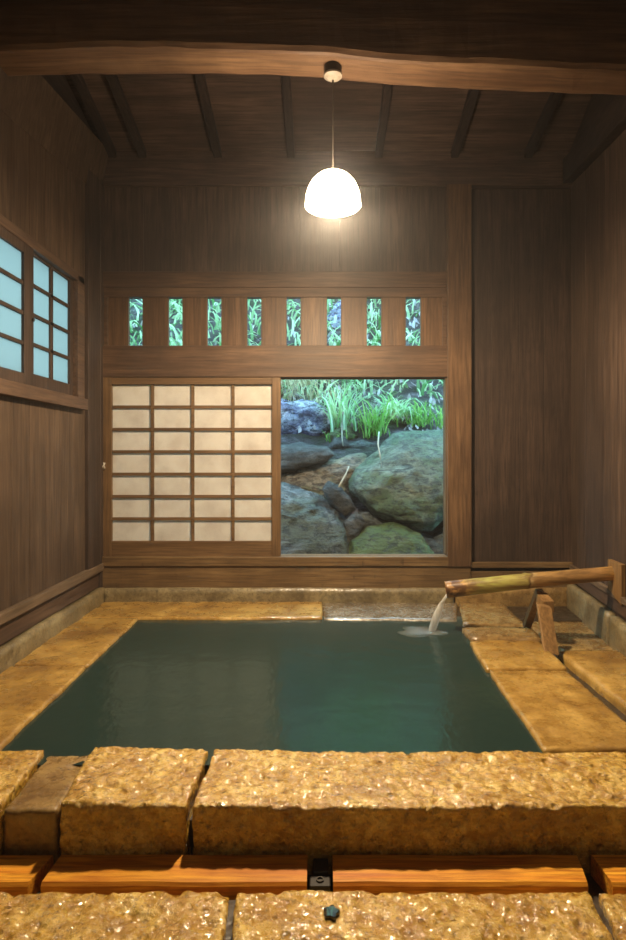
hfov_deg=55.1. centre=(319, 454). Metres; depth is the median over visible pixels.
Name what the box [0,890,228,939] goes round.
paving stone
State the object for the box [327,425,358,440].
rock
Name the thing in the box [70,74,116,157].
trim
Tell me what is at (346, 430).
clump
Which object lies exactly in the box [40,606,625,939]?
floor
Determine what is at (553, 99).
trim
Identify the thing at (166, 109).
ceiling
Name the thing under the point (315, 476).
rock
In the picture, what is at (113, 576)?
trim
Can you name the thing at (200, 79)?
beam
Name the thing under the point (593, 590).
trim
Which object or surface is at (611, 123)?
trim
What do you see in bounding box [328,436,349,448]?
rock
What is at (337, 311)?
rock
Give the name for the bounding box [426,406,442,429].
clump
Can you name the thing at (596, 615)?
curb stone
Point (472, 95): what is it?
trim
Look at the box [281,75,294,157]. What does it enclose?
ceiling beam
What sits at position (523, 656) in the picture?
stone slab
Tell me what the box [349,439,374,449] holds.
rock
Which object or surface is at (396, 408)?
clump
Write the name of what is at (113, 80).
trim
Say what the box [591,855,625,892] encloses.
board
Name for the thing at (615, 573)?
spout
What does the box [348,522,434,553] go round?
rock
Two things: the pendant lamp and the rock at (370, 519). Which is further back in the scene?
the rock at (370, 519)
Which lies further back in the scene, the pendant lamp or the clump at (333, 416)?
the clump at (333, 416)
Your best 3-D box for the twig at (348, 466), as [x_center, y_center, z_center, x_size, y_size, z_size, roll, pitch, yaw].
[0.166,0.145,4.046,0.021,0.144,0.131,0,0,37]
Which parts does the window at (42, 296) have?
glass pane, sash, glass pane, sash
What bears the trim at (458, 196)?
attached to the wall at (521, 238)
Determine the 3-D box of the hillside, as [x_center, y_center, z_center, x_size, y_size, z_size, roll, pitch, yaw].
[0.250,-2.261,6.561,9.500,6.956,5.940,0,0,0]
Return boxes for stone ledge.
[105,587,453,606]
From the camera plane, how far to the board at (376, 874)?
1.39 m
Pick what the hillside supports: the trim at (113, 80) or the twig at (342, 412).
the twig at (342, 412)
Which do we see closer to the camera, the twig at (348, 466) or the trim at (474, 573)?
the trim at (474, 573)
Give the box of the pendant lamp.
[305,61,360,217]
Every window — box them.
[0,214,87,409]
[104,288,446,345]
[281,377,446,553]
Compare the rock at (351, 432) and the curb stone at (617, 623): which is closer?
the curb stone at (617, 623)
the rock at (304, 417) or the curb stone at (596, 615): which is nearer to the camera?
the curb stone at (596, 615)
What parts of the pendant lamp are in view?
lamp shade, cord, bulb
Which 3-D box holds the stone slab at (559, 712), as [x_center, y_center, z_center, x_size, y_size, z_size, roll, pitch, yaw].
[0.818,1.105,2.062,0.349,0.511,0.650,0,0,0]
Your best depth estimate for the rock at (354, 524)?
3.99 m
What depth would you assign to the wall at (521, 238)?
3.54 m
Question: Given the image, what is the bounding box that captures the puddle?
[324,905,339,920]
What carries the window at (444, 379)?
in the wall at (521, 238)
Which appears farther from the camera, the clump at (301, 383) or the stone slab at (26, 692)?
the clump at (301, 383)
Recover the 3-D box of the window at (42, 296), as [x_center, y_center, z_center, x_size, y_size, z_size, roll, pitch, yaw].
[-1.298,-0.600,2.560,0.090,0.715,1.360,0,0,0]
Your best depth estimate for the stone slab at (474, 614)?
3.19 m
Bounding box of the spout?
[444,559,625,604]
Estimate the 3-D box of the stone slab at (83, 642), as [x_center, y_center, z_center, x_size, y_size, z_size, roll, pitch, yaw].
[-1.127,1.105,2.795,0.370,0.511,0.723,0,0,0]
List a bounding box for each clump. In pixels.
[281,380,350,416]
[294,382,338,404]
[299,381,383,430]
[323,430,353,441]
[340,393,401,438]
[365,390,438,421]
[390,398,441,427]
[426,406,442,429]
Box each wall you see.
[0,110,94,645]
[105,187,570,569]
[570,129,625,619]
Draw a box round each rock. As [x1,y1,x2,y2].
[281,396,330,437]
[281,442,335,472]
[281,450,369,496]
[281,481,347,553]
[321,481,356,517]
[327,300,367,329]
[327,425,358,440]
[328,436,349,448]
[344,512,365,550]
[346,431,442,530]
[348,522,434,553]
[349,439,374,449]
[356,512,385,527]
[374,432,393,440]
[408,527,442,553]
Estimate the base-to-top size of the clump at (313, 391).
0.282 m
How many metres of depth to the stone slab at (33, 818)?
1.47 m
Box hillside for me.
[130,299,442,533]
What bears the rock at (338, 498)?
on the rock at (310, 524)
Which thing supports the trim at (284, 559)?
attached to the wall at (521, 238)
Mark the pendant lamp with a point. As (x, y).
(332, 193)
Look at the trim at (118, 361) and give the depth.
3.51 m
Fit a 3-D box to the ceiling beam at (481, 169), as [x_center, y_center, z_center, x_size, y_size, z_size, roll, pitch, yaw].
[0.129,-1.836,3.569,2.943,0.506,0.102,0,0,0]
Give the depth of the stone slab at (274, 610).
3.27 m
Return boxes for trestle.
[522,589,558,654]
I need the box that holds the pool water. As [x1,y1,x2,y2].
[3,616,540,764]
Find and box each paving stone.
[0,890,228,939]
[230,889,614,939]
[598,891,625,939]
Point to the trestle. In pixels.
(541, 603)
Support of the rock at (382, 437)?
on the hillside
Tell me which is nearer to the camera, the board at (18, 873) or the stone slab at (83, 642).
the board at (18, 873)
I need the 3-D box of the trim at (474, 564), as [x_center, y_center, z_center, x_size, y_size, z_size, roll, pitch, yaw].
[1.180,0.646,3.545,0.641,0.032,0.070,0,0,0]
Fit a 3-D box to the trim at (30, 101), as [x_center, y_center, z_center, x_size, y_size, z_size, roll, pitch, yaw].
[-1.265,-1.464,1.860,0.057,0.635,3.320,0,0,0]
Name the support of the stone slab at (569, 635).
on the floor
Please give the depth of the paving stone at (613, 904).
1.30 m
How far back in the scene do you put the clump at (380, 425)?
4.76 m
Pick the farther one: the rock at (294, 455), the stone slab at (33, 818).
the rock at (294, 455)
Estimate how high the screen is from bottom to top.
1.050 m
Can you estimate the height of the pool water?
0.004 m
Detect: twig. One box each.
[338,466,348,487]
[341,412,343,445]
[377,431,381,467]
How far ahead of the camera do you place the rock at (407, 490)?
4.05 m
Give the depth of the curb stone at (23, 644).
2.76 m
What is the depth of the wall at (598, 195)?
3.03 m
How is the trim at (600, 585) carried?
attached to the wall at (598, 195)
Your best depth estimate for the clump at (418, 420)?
4.86 m
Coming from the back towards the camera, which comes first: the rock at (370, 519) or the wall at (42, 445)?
the rock at (370, 519)
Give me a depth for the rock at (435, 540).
4.06 m
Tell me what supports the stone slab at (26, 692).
on the floor
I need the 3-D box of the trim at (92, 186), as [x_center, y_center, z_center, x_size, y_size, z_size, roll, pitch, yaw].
[-1.293,-0.571,3.390,0.040,2.447,0.180,0,0,0]
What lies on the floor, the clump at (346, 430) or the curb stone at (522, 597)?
the curb stone at (522, 597)
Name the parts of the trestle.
leg, leg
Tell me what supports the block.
on the floor
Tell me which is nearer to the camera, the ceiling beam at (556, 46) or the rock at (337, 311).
the ceiling beam at (556, 46)
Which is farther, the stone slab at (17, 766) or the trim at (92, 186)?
the trim at (92, 186)
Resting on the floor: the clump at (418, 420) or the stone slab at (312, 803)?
the stone slab at (312, 803)
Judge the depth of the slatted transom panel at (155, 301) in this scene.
3.54 m
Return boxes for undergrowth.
[130,299,442,401]
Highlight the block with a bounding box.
[309,858,330,891]
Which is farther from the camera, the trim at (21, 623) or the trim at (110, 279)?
the trim at (110, 279)
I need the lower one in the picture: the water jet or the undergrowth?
the water jet
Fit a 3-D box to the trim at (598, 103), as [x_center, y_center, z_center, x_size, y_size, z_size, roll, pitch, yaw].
[1.265,-1.972,1.860,0.012,1.548,3.346,0,0,7]
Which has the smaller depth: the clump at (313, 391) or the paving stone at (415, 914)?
the paving stone at (415, 914)
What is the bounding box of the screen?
[102,377,280,555]
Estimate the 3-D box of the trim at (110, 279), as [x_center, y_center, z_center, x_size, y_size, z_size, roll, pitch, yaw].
[-0.265,-1.030,3.549,2.036,0.094,0.062,0,0,0]
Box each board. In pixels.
[0,855,52,894]
[41,855,307,899]
[332,855,587,893]
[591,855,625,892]
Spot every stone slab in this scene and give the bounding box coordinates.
[0,665,86,749]
[0,748,45,854]
[5,755,91,864]
[14,618,136,667]
[58,746,209,856]
[83,601,322,619]
[190,750,625,873]
[324,602,457,621]
[459,602,522,626]
[462,626,541,644]
[470,641,565,672]
[490,670,625,752]
[530,621,611,650]
[556,650,625,714]
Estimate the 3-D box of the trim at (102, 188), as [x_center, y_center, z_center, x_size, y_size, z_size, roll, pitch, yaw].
[-1.297,-0.371,3.555,0.052,2.847,0.150,0,0,0]
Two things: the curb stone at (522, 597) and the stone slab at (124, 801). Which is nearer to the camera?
the stone slab at (124, 801)
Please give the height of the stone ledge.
0.183 m
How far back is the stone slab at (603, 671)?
2.44 m
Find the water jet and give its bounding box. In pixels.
[429,595,446,629]
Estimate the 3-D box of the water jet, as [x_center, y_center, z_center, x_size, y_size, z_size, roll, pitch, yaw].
[0.493,0.786,2.956,0.238,0.233,0.186,0,0,-20]
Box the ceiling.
[65,73,591,150]
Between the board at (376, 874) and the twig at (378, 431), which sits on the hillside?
the twig at (378, 431)
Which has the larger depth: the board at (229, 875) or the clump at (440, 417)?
the clump at (440, 417)
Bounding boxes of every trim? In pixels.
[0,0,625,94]
[0,67,107,183]
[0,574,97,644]
[42,75,92,132]
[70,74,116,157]
[85,170,99,569]
[98,179,104,587]
[102,554,447,565]
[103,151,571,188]
[103,272,446,287]
[103,346,446,377]
[103,566,470,587]
[105,74,145,157]
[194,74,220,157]
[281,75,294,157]
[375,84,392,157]
[443,184,471,566]
[451,89,478,157]
[470,562,572,567]
[471,570,565,587]
[524,92,561,157]
[563,95,625,182]
[569,564,625,605]
[570,94,615,150]
[577,583,625,618]
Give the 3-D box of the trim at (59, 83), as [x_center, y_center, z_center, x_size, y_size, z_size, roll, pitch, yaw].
[-1.297,-2.082,1.860,0.032,1.329,3.320,0,0,0]
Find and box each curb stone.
[0,587,104,672]
[454,587,565,605]
[566,584,615,644]
[610,615,625,656]

